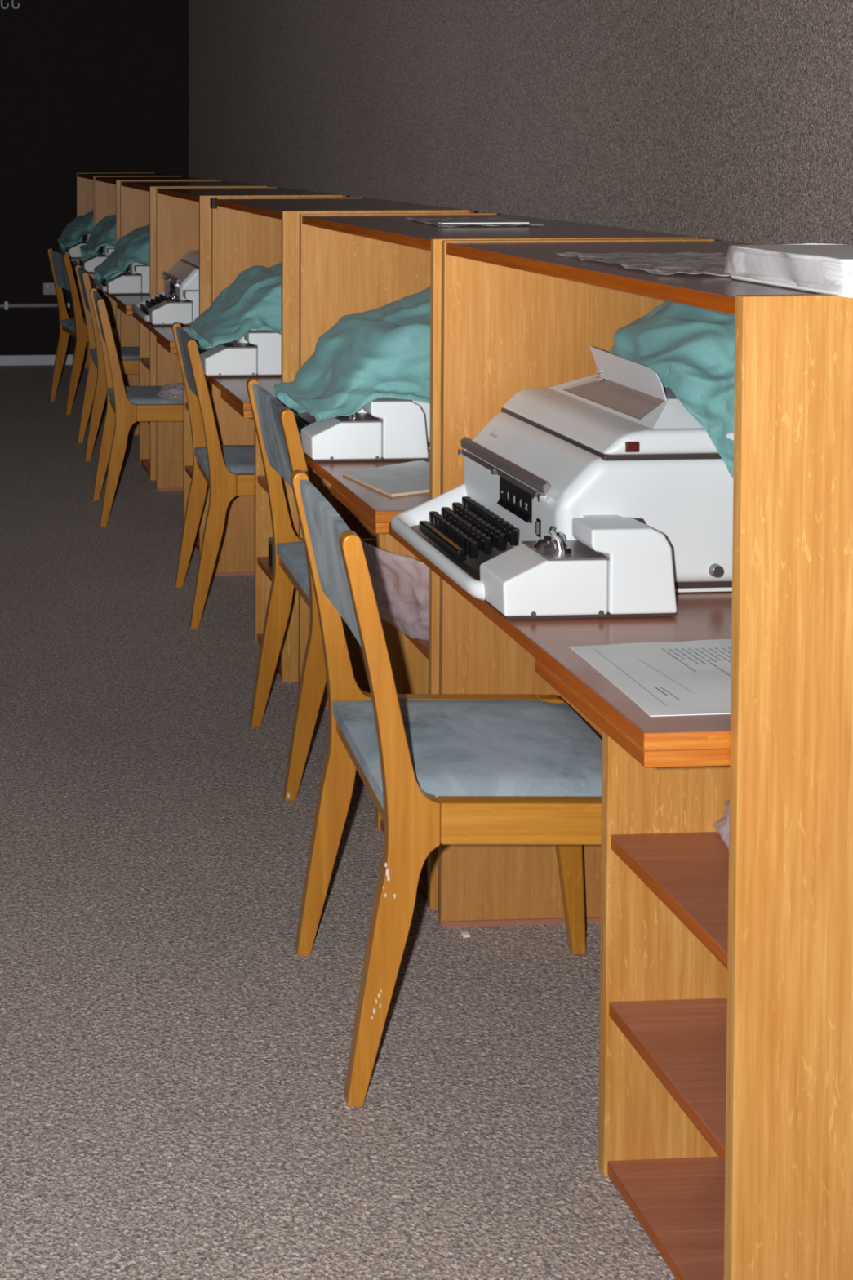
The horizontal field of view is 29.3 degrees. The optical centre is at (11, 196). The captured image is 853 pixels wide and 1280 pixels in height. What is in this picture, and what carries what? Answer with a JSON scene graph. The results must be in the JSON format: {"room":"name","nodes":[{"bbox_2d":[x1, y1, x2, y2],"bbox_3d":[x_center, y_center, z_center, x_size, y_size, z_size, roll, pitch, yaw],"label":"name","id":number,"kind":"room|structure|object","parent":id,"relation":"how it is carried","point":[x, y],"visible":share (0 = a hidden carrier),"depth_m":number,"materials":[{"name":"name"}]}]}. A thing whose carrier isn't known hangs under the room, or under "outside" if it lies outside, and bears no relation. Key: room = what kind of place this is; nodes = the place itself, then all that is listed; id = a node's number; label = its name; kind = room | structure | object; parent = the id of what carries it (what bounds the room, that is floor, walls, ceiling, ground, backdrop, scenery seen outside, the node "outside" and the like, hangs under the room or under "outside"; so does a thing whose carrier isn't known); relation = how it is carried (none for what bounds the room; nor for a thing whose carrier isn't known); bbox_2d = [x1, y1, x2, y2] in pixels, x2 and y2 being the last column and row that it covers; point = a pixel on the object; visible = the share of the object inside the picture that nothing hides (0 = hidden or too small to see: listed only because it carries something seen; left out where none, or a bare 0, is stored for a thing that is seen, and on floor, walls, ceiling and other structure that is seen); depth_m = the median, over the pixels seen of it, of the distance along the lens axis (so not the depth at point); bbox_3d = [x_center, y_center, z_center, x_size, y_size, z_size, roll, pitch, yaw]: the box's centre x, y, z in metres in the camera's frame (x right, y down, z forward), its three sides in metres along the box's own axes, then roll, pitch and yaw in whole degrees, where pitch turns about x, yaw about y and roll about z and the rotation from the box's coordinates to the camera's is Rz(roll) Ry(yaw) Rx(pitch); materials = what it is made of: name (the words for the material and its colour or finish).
{"room":"typing classroom","nodes":[
{"label":"typing classroom","id":0,"kind":"room"},
{"bbox_2d":[0,0,188,355],"bbox_3d":[-1.678,-0.324,9.771,5.655,2.850,0.100,0,2,-3],"label":"wall","id":1,"kind":"structure","parent":0,"point":[86,86],"depth_m":9.83,"materials":[{"name":"paint"}]},
{"bbox_2d":[0,0,23,8],"bbox_3d":[-0.237,-1.259,9.745,0.640,0.130,0.038,0,2,-3],"label":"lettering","id":2,"kind":"object","parent":1,"relation":"attached to","point":[12,2],"visible":1,"depth_m":9.75,"materials":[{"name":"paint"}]},
{"bbox_2d":[0,301,70,310],"bbox_3d":[-2.008,0.715,9.721,4.780,0.054,0.034,0,2,-3],"label":"cable conduit","id":3,"kind":"object","parent":1,"relation":"attached to","point":[6,305],"visible":0.96,"depth_m":9.82,"materials":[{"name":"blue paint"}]},
{"bbox_2d":[0,354,73,365],"bbox_3d":[-1.670,1.069,9.760,5.655,0.066,0.015,0,2,-3],"label":"baseboard","id":4,"kind":"structure","parent":1,"relation":"attached to","point":[5,360],"depth_m":9.84,"materials":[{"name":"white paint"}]},
{"bbox_2d":[42,282,56,295],"bbox_3d":[0.252,0.595,9.826,0.095,0.080,0.049,0,2,-3],"label":"junction box","id":5,"kind":"object","parent":1,"relation":"attached to","point":[48,288],"visible":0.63,"depth_m":9.80,"materials":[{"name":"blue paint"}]},
{"bbox_2d":[0,364,676,1279],"bbox_3d":[-1.306,1.340,3.683,5.755,0.080,12.400,0,2,-3],"label":"floor","id":6,"kind":"structure","parent":0,"point":[173,1069],"depth_m":2.55,"materials":[{"name":"carpet"}]},
{"bbox_2d":[47,248,88,414],"bbox_3d":[0.491,0.718,8.283,0.514,0.849,0.450,-1,2,-10],"label":"wooden chair","id":7,"kind":"object","parent":6,"relation":"on","point":[62,273],"visible":0.66,"depth_m":8.17,"materials":[{"name":"brown wood"}]},
{"bbox_2d":[75,264,138,461],"bbox_3d":[0.569,0.757,7.065,0.514,0.849,0.450,0,2,-2],"label":"wooden chair","id":8,"kind":"object","parent":6,"relation":"on","point":[95,388],"visible":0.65,"depth_m":6.86,"materials":[{"name":"brown wood"}]},
{"bbox_2d":[61,172,177,373],"bbox_3d":[0.649,0.489,9.203,0.613,1.244,1.022,0,2,-3],"label":"study carrel","id":9,"kind":"object","parent":6,"relation":"on","point":[85,181],"visible":0.2,"depth_m":9.67,"materials":[{"name":"brown wood"}]},
{"bbox_2d":[59,235,91,257],"bbox_3d":[0.561,0.221,9.420,0.488,0.285,0.528,0,2,-3],"label":"typewriter","id":10,"kind":"object","parent":9,"relation":"on","point":[73,251],"visible":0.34,"depth_m":9.15,"materials":[{"name":"white plastic"}]},
{"bbox_2d":[59,248,68,254],"bbox_3d":[0.389,0.319,9.444,0.145,0.081,0.445,0,2,-3],"label":"keyboard tray","id":11,"kind":"object","parent":10,"relation":"on","point":[64,251],"depth_m":9.41,"materials":[{"name":"white plastic"}]},
{"bbox_2d":[57,210,93,250],"bbox_3d":[0.621,0.184,9.404,0.655,0.341,0.495,0,2,-3],"label":"cloth","id":12,"kind":"object","parent":10,"relation":"on","point":[78,227],"visible":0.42,"depth_m":9.30,"materials":[{"name":"teal fabric"}]},
{"bbox_2d":[89,288,182,526],"bbox_3d":[0.574,0.796,5.882,0.514,0.849,0.450,0,2,-1],"label":"wooden chair","id":13,"kind":"object","parent":6,"relation":"on","point":[126,406],"visible":0.8,"depth_m":5.66,"materials":[{"name":"brown wood"}]},
{"bbox_2d":[87,175,214,395],"bbox_3d":[0.705,0.524,8.130,0.613,1.244,1.022,0,2,-3],"label":"study carrel","id":14,"kind":"object","parent":6,"relation":"on","point":[107,188],"visible":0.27,"depth_m":8.17,"materials":[{"name":"brown wood"}]},
{"bbox_2d":[73,246,115,272],"bbox_3d":[0.601,0.256,8.346,0.488,0.285,0.528,0,2,-3],"label":"typewriter","id":15,"kind":"object","parent":14,"relation":"on","point":[87,265],"visible":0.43,"depth_m":8.08,"materials":[{"name":"white plastic"}]},
{"bbox_2d":[73,258,83,269],"bbox_3d":[0.428,0.354,8.370,0.145,0.081,0.445,0,2,-3],"label":"keyboard tray","id":16,"kind":"object","parent":15,"relation":"on","point":[79,262],"depth_m":8.42,"materials":[{"name":"white plastic"}]},
{"bbox_2d":[79,214,115,261],"bbox_3d":[0.694,0.228,8.342,0.619,0.362,0.495,0,2,-3],"label":"cloth","id":17,"kind":"object","parent":15,"relation":"on","point":[104,234],"visible":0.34,"depth_m":8.24,"materials":[{"name":"teal fabric"}]},
{"bbox_2d":[111,325,115,335],"bbox_3d":[0.760,0.690,7.801,0.479,0.020,0.313,0,2,-3],"label":"shelf","id":18,"kind":"object","parent":14,"relation":"attached to","point":[113,327],"depth_m":7.83,"materials":[{"name":"brown wood"}]},
{"bbox_2d":[105,180,269,480],"bbox_3d":[0.766,0.563,6.949,0.613,1.244,1.022,0,2,-3],"label":"study carrel","id":19,"kind":"object","parent":6,"relation":"on","point":[137,198],"visible":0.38,"depth_m":6.78,"materials":[{"name":"brown wood"}]},
{"bbox_2d":[93,262,149,294],"bbox_3d":[0.651,0.295,7.165,0.488,0.285,0.528,0,2,-3],"label":"typewriter","id":20,"kind":"object","parent":19,"relation":"on","point":[135,280],"visible":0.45,"depth_m":6.90,"materials":[{"name":"white plastic"}]},
{"bbox_2d":[93,272,121,292],"bbox_3d":[0.479,0.393,7.189,0.145,0.081,0.445,0,2,-3],"label":"keyboard tray","id":21,"kind":"object","parent":20,"relation":"on","point":[103,285],"depth_m":7.12,"materials":[{"name":"white plastic"}]},
{"bbox_2d":[93,224,149,282],"bbox_3d":[0.733,0.258,7.158,0.665,0.372,0.493,0,2,-3],"label":"cloth","id":22,"kind":"object","parent":20,"relation":"on","point":[134,248],"visible":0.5,"depth_m":7.03,"materials":[{"name":"teal fabric"}]},
{"bbox_2d":[140,458,149,475],"bbox_3d":[0.822,1.181,6.635,0.479,0.020,0.313,0,2,-3],"label":"shelf","id":23,"kind":"object","parent":19,"relation":"attached to","point":[144,462],"depth_m":6.69,"materials":[{"name":"brown wood"}]},
{"bbox_2d":[140,357,149,370],"bbox_3d":[0.821,0.729,6.620,0.479,0.020,0.313,0,2,-3],"label":"shelf","id":24,"kind":"object","parent":19,"relation":"attached to","point":[144,362],"depth_m":6.68,"materials":[{"name":"brown wood"}]},
{"bbox_2d":[171,322,254,628],"bbox_3d":[0.772,0.835,4.679,0.514,0.849,0.450,0,2,0],"label":"wooden chair","id":25,"kind":"object","parent":6,"relation":"on","point":[228,470],"visible":0.71,"depth_m":4.47,"materials":[{"name":"brown wood"}]},
{"bbox_2d":[132,186,346,555],"bbox_3d":[0.827,0.602,5.758,0.613,1.244,1.022,0,2,-3],"label":"study carrel","id":26,"kind":"object","parent":6,"relation":"on","point":[183,215],"visible":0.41,"depth_m":6.22,"materials":[{"name":"brown wood"}]},
{"bbox_2d":[131,249,199,325],"bbox_3d":[0.739,0.309,5.969,0.488,0.335,0.528,0,2,-3],"label":"typewriter","id":27,"kind":"object","parent":26,"relation":"on","point":[179,302],"visible":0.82,"depth_m":5.80,"materials":[{"name":"white plastic"}]},
{"bbox_2d":[131,291,164,322],"bbox_3d":[0.567,0.431,5.994,0.145,0.081,0.445,0,2,-3],"label":"keyboard tray","id":28,"kind":"object","parent":27,"relation":"on","point":[143,308],"depth_m":6.02,"materials":[{"name":"white plastic"}]},
{"bbox_2d":[181,249,199,266],"bbox_3d":[0.839,0.244,6.023,0.275,0.038,0.425,0,2,-3],"label":"hood","id":29,"kind":"object","parent":27,"relation":"attached to","point":[190,259],"depth_m":6.05,"materials":[{"name":"white plastic"}]},
{"bbox_2d":[185,465,192,479],"bbox_3d":[0.883,0.999,5.436,0.479,0.020,0.313,0,2,-3],"label":"shelf","id":30,"kind":"object","parent":26,"relation":"attached to","point":[188,468],"depth_m":5.53,"materials":[{"name":"brown wood"}]},
{"bbox_2d":[194,525,199,551],"bbox_3d":[0.884,1.220,5.444,0.479,0.020,0.313,0,2,-3],"label":"shelf","id":31,"kind":"object","parent":26,"relation":"attached to","point":[197,540],"depth_m":5.38,"materials":[{"name":"brown wood"}]},
{"bbox_2d":[245,377,376,800],"bbox_3d":[0.834,0.874,3.509,0.514,0.849,0.451,0,2,-1],"label":"wooden chair","id":32,"kind":"object","parent":6,"relation":"on","point":[282,452],"visible":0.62,"depth_m":3.54,"materials":[{"name":"brown wood"}]},
{"bbox_2d":[204,197,474,682],"bbox_3d":[0.891,0.643,4.520,0.613,1.244,1.024,0,2,-3],"label":"study carrel","id":33,"kind":"object","parent":6,"relation":"on","point":[247,233],"visible":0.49,"depth_m":4.44,"materials":[{"name":"brown wood"}]},
{"bbox_2d":[197,328,281,377],"bbox_3d":[0.785,0.375,4.699,0.472,0.285,0.528,0,2,-3],"label":"typewriter","id":34,"kind":"object","parent":33,"relation":"on","point":[258,353],"visible":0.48,"depth_m":4.44,"materials":[{"name":"white plastic"}]},
{"bbox_2d":[202,345,216,351],"bbox_3d":[0.632,0.473,4.724,0.145,0.081,0.445,0,2,-3],"label":"keyboard tray","id":35,"kind":"object","parent":34,"relation":"on","point":[210,348],"depth_m":4.88,"materials":[{"name":"white plastic"}]},
{"bbox_2d":[189,263,281,347],"bbox_3d":[0.881,0.330,4.689,0.625,0.354,0.492,0,2,-3],"label":"cloth","id":36,"kind":"object","parent":34,"relation":"on","point":[253,300],"visible":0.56,"depth_m":4.57,"materials":[{"name":"teal fabric"}]},
{"bbox_2d":[257,475,267,493],"bbox_3d":[0.946,0.808,4.190,0.479,0.020,0.313,0,2,-3],"label":"shelf","id":37,"kind":"object","parent":33,"relation":"attached to","point":[261,482],"depth_m":4.30,"materials":[{"name":"brown wood"}]},
{"bbox_2d":[257,556,272,582],"bbox_3d":[0.947,1.040,4.197,0.479,0.020,0.313,0,2,-3],"label":"shelf","id":38,"kind":"object","parent":33,"relation":"attached to","point":[262,562],"depth_m":4.27,"materials":[{"name":"brown wood"}]},
{"bbox_2d":[257,633,280,675],"bbox_3d":[0.948,1.261,4.205,0.479,0.020,0.313,0,2,-3],"label":"shelf","id":39,"kind":"object","parent":33,"relation":"attached to","point":[259,635],"depth_m":4.14,"materials":[{"name":"brown wood"}]},
{"bbox_2d":[268,537,273,571],"bbox_3d":[0.725,0.988,4.200,0.026,0.085,0.060,0,2,-3],"label":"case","id":40,"kind":"object","parent":33,"relation":"on","point":[270,539],"visible":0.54,"depth_m":4.19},
{"bbox_2d":[290,469,602,1106],"bbox_3d":[0.743,0.908,2.453,0.514,0.849,0.451,0,2,1],"label":"wooden chair","id":41,"kind":"object","parent":6,"relation":"on","point":[451,769],"visible":0.89,"depth_m":2.33,"materials":[{"name":"brown wood"}]},
{"bbox_2d":[461,931,470,937],"bbox_3d":[0.813,1.321,2.729,0.014,0.006,0.013,0,2,-3],"label":"paper scrap","id":42,"kind":"object","parent":6,"relation":"on","point":[464,934],"visible":1,"depth_m":2.72,"materials":[{"name":"white paper"}]},
{"bbox_2d":[297,213,700,910],"bbox_3d":[0.953,0.682,3.323,0.613,1.244,1.022,0,2,-3],"label":"study carrel","id":43,"kind":"object","parent":6,"relation":"on","point":[351,264],"visible":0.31,"depth_m":3.15,"materials":[{"name":"brown wood"}]},
{"bbox_2d":[293,397,430,462],"bbox_3d":[0.859,0.414,3.507,0.472,0.285,0.528,0,2,-3],"label":"typewriter","id":44,"kind":"object","parent":43,"relation":"on","point":[385,428],"visible":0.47,"depth_m":3.25,"materials":[{"name":"white plastic"}]},
{"bbox_2d":[297,412,315,440],"bbox_3d":[0.707,0.512,3.532,0.145,0.081,0.445,0,2,-3],"label":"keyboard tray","id":45,"kind":"object","parent":44,"relation":"on","point":[306,422],"depth_m":3.50,"materials":[{"name":"white plastic"}]},
{"bbox_2d":[274,284,431,421],"bbox_3d":[0.943,0.347,3.492,0.623,0.415,0.492,0,2,-3],"label":"cloth","id":46,"kind":"object","parent":44,"relation":"on","point":[383,352],"visible":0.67,"depth_m":3.36,"materials":[{"name":"teal fabric"}]},
{"bbox_2d":[342,460,429,497],"bbox_3d":[0.801,0.567,3.081,0.261,0.008,0.223,-1,2,-25],"label":"paper pad","id":47,"kind":"object","parent":43,"relation":"on","point":[411,477],"visible":0.68,"depth_m":3.07,"materials":[{"name":"grey paper"}]},
{"bbox_2d":[371,551,422,639],"bbox_3d":[0.733,0.741,2.960,0.175,0.200,0.277,-1,2,-9],"label":"plastic bag","id":48,"kind":"object","parent":43,"relation":"on","point":[375,590],"visible":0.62,"depth_m":2.96,"materials":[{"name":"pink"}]},
{"bbox_2d":[381,600,428,659],"bbox_3d":[1.008,0.847,2.994,0.479,0.020,0.313,0,2,-3],"label":"shelf","id":49,"kind":"object","parent":43,"relation":"attached to","point":[414,615],"depth_m":3.03,"materials":[{"name":"brown wood"}]},
{"bbox_2d":[408,217,543,226],"bbox_3d":[1.027,0.055,3.405,0.267,0.009,0.352,0,2,-3],"label":"plastic sleeve","id":50,"kind":"object","parent":43,"relation":"on","point":[465,221],"visible":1,"depth_m":3.35,"materials":[{"name":"white"}]},
{"bbox_2d":[388,238,852,1279],"bbox_3d":[1.008,0.717,2.261,0.613,1.244,1.022,0,2,-3],"label":"study carrel","id":51,"kind":"object","parent":6,"relation":"on","point":[726,1117],"visible":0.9,"depth_m":1.82,"materials":[{"name":"brown wood"}]},
{"bbox_2d":[391,346,733,619],"bbox_3d":[0.910,0.425,2.426,0.488,0.335,0.528,0,2,-3],"label":"typewriter","id":52,"kind":"object","parent":51,"relation":"on","point":[601,495],"visible":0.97,"depth_m":2.27,"materials":[{"name":"white plastic"}]},
{"bbox_2d":[391,483,514,600],"bbox_3d":[0.738,0.547,2.451,0.145,0.081,0.445,0,2,-3],"label":"keyboard tray","id":53,"kind":"object","parent":52,"relation":"on","point":[466,531],"depth_m":2.46,"materials":[{"name":"white plastic"}]},
{"bbox_2d":[502,386,728,454],"bbox_3d":[1.010,0.360,2.480,0.275,0.038,0.425,0,2,-3],"label":"hood","id":54,"kind":"object","parent":52,"relation":"attached to","point":[579,420],"depth_m":2.38,"materials":[{"name":"white plastic"}]},
{"bbox_2d":[549,373,702,428],"bbox_3d":[1.042,0.324,2.478,0.192,0.038,0.393,0,2,-3],"label":"outlet","id":55,"kind":"object","parent":52,"relation":"attached to","point":[637,404],"depth_m":2.41,"materials":[{"name":"white plastic"}]},
{"bbox_2d":[610,299,735,478],"bbox_3d":[1.165,0.314,2.463,0.339,0.411,0.447,0,2,-3],"label":"cloth","id":56,"kind":"object","parent":52,"relation":"on","point":[691,349],"visible":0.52,"depth_m":2.33,"materials":[{"name":"teal fabric"}]},
{"bbox_2d":[554,252,732,276],"bbox_3d":[0.974,0.096,2.185,0.263,0.006,0.415,0,2,-3],"label":"plastic film","id":57,"kind":"object","parent":51,"relation":"on","point":[688,263],"visible":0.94,"depth_m":2.22,"materials":[{"name":"white"}]},
{"bbox_2d":[568,639,731,716],"bbox_3d":[0.911,0.606,1.942,0.329,0.004,0.269,0,2,-3],"label":"paper sheet","id":58,"kind":"object","parent":51,"relation":"on","point":[689,677],"visible":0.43,"depth_m":1.95,"materials":[{"name":"grey paper"}]},
{"bbox_2d":[607,1156,724,1279],"bbox_3d":[1.064,1.335,1.947,0.479,0.020,0.313,0,2,-3],"label":"shelf","id":59,"kind":"object","parent":51,"relation":"attached to","point":[678,1202],"depth_m":2.00,"materials":[{"name":"brown wood"}]},
{"bbox_2d":[608,997,727,1164],"bbox_3d":[1.063,1.113,1.939,0.479,0.020,0.313,0,2,-3],"label":"shelf","id":60,"kind":"object","parent":51,"relation":"attached to","point":[682,1041],"depth_m":1.98,"materials":[{"name":"brown wood"}]},
{"bbox_2d":[610,831,728,968],"bbox_3d":[1.062,0.882,1.932,0.479,0.020,0.313,0,2,-3],"label":"shelf","id":61,"kind":"object","parent":51,"relation":"attached to","point":[688,872],"depth_m":1.97,"materials":[{"name":"brown wood"}]},
{"bbox_2d":[715,800,729,838],"bbox_3d":[0.979,0.826,1.981,0.116,0.092,0.140,0,2,-3],"label":"plastic bag","id":62,"kind":"object","parent":51,"relation":"on","point":[721,822],"visible":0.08,"depth_m":2.03,"materials":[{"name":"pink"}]},
{"bbox_2d":[724,243,852,297],"bbox_3d":[1.031,0.088,1.846,0.226,0.045,0.253,0,2,-3],"label":"book","id":63,"kind":"object","parent":51,"relation":"on","point":[820,268],"visible":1,"depth_m":1.83,"materials":[{"name":"white paper"}]},
{"bbox_2d":[380,818,427,899],"bbox_3d":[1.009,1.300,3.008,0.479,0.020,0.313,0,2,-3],"label":"chair leg","id":64,"kind":"object","parent":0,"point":[423,880],"depth_m":2.90,"materials":[{"name":"brown wood"}]},
{"bbox_2d":[188,0,852,244],"bbox_3d":[1.515,-0.137,3.731,0.100,2.850,12.300,0,2,-3],"label":"wall","id":65,"kind":"structure","parent":0,"point":[717,120],"depth_m":4.11,"materials":[{"name":"paint"}]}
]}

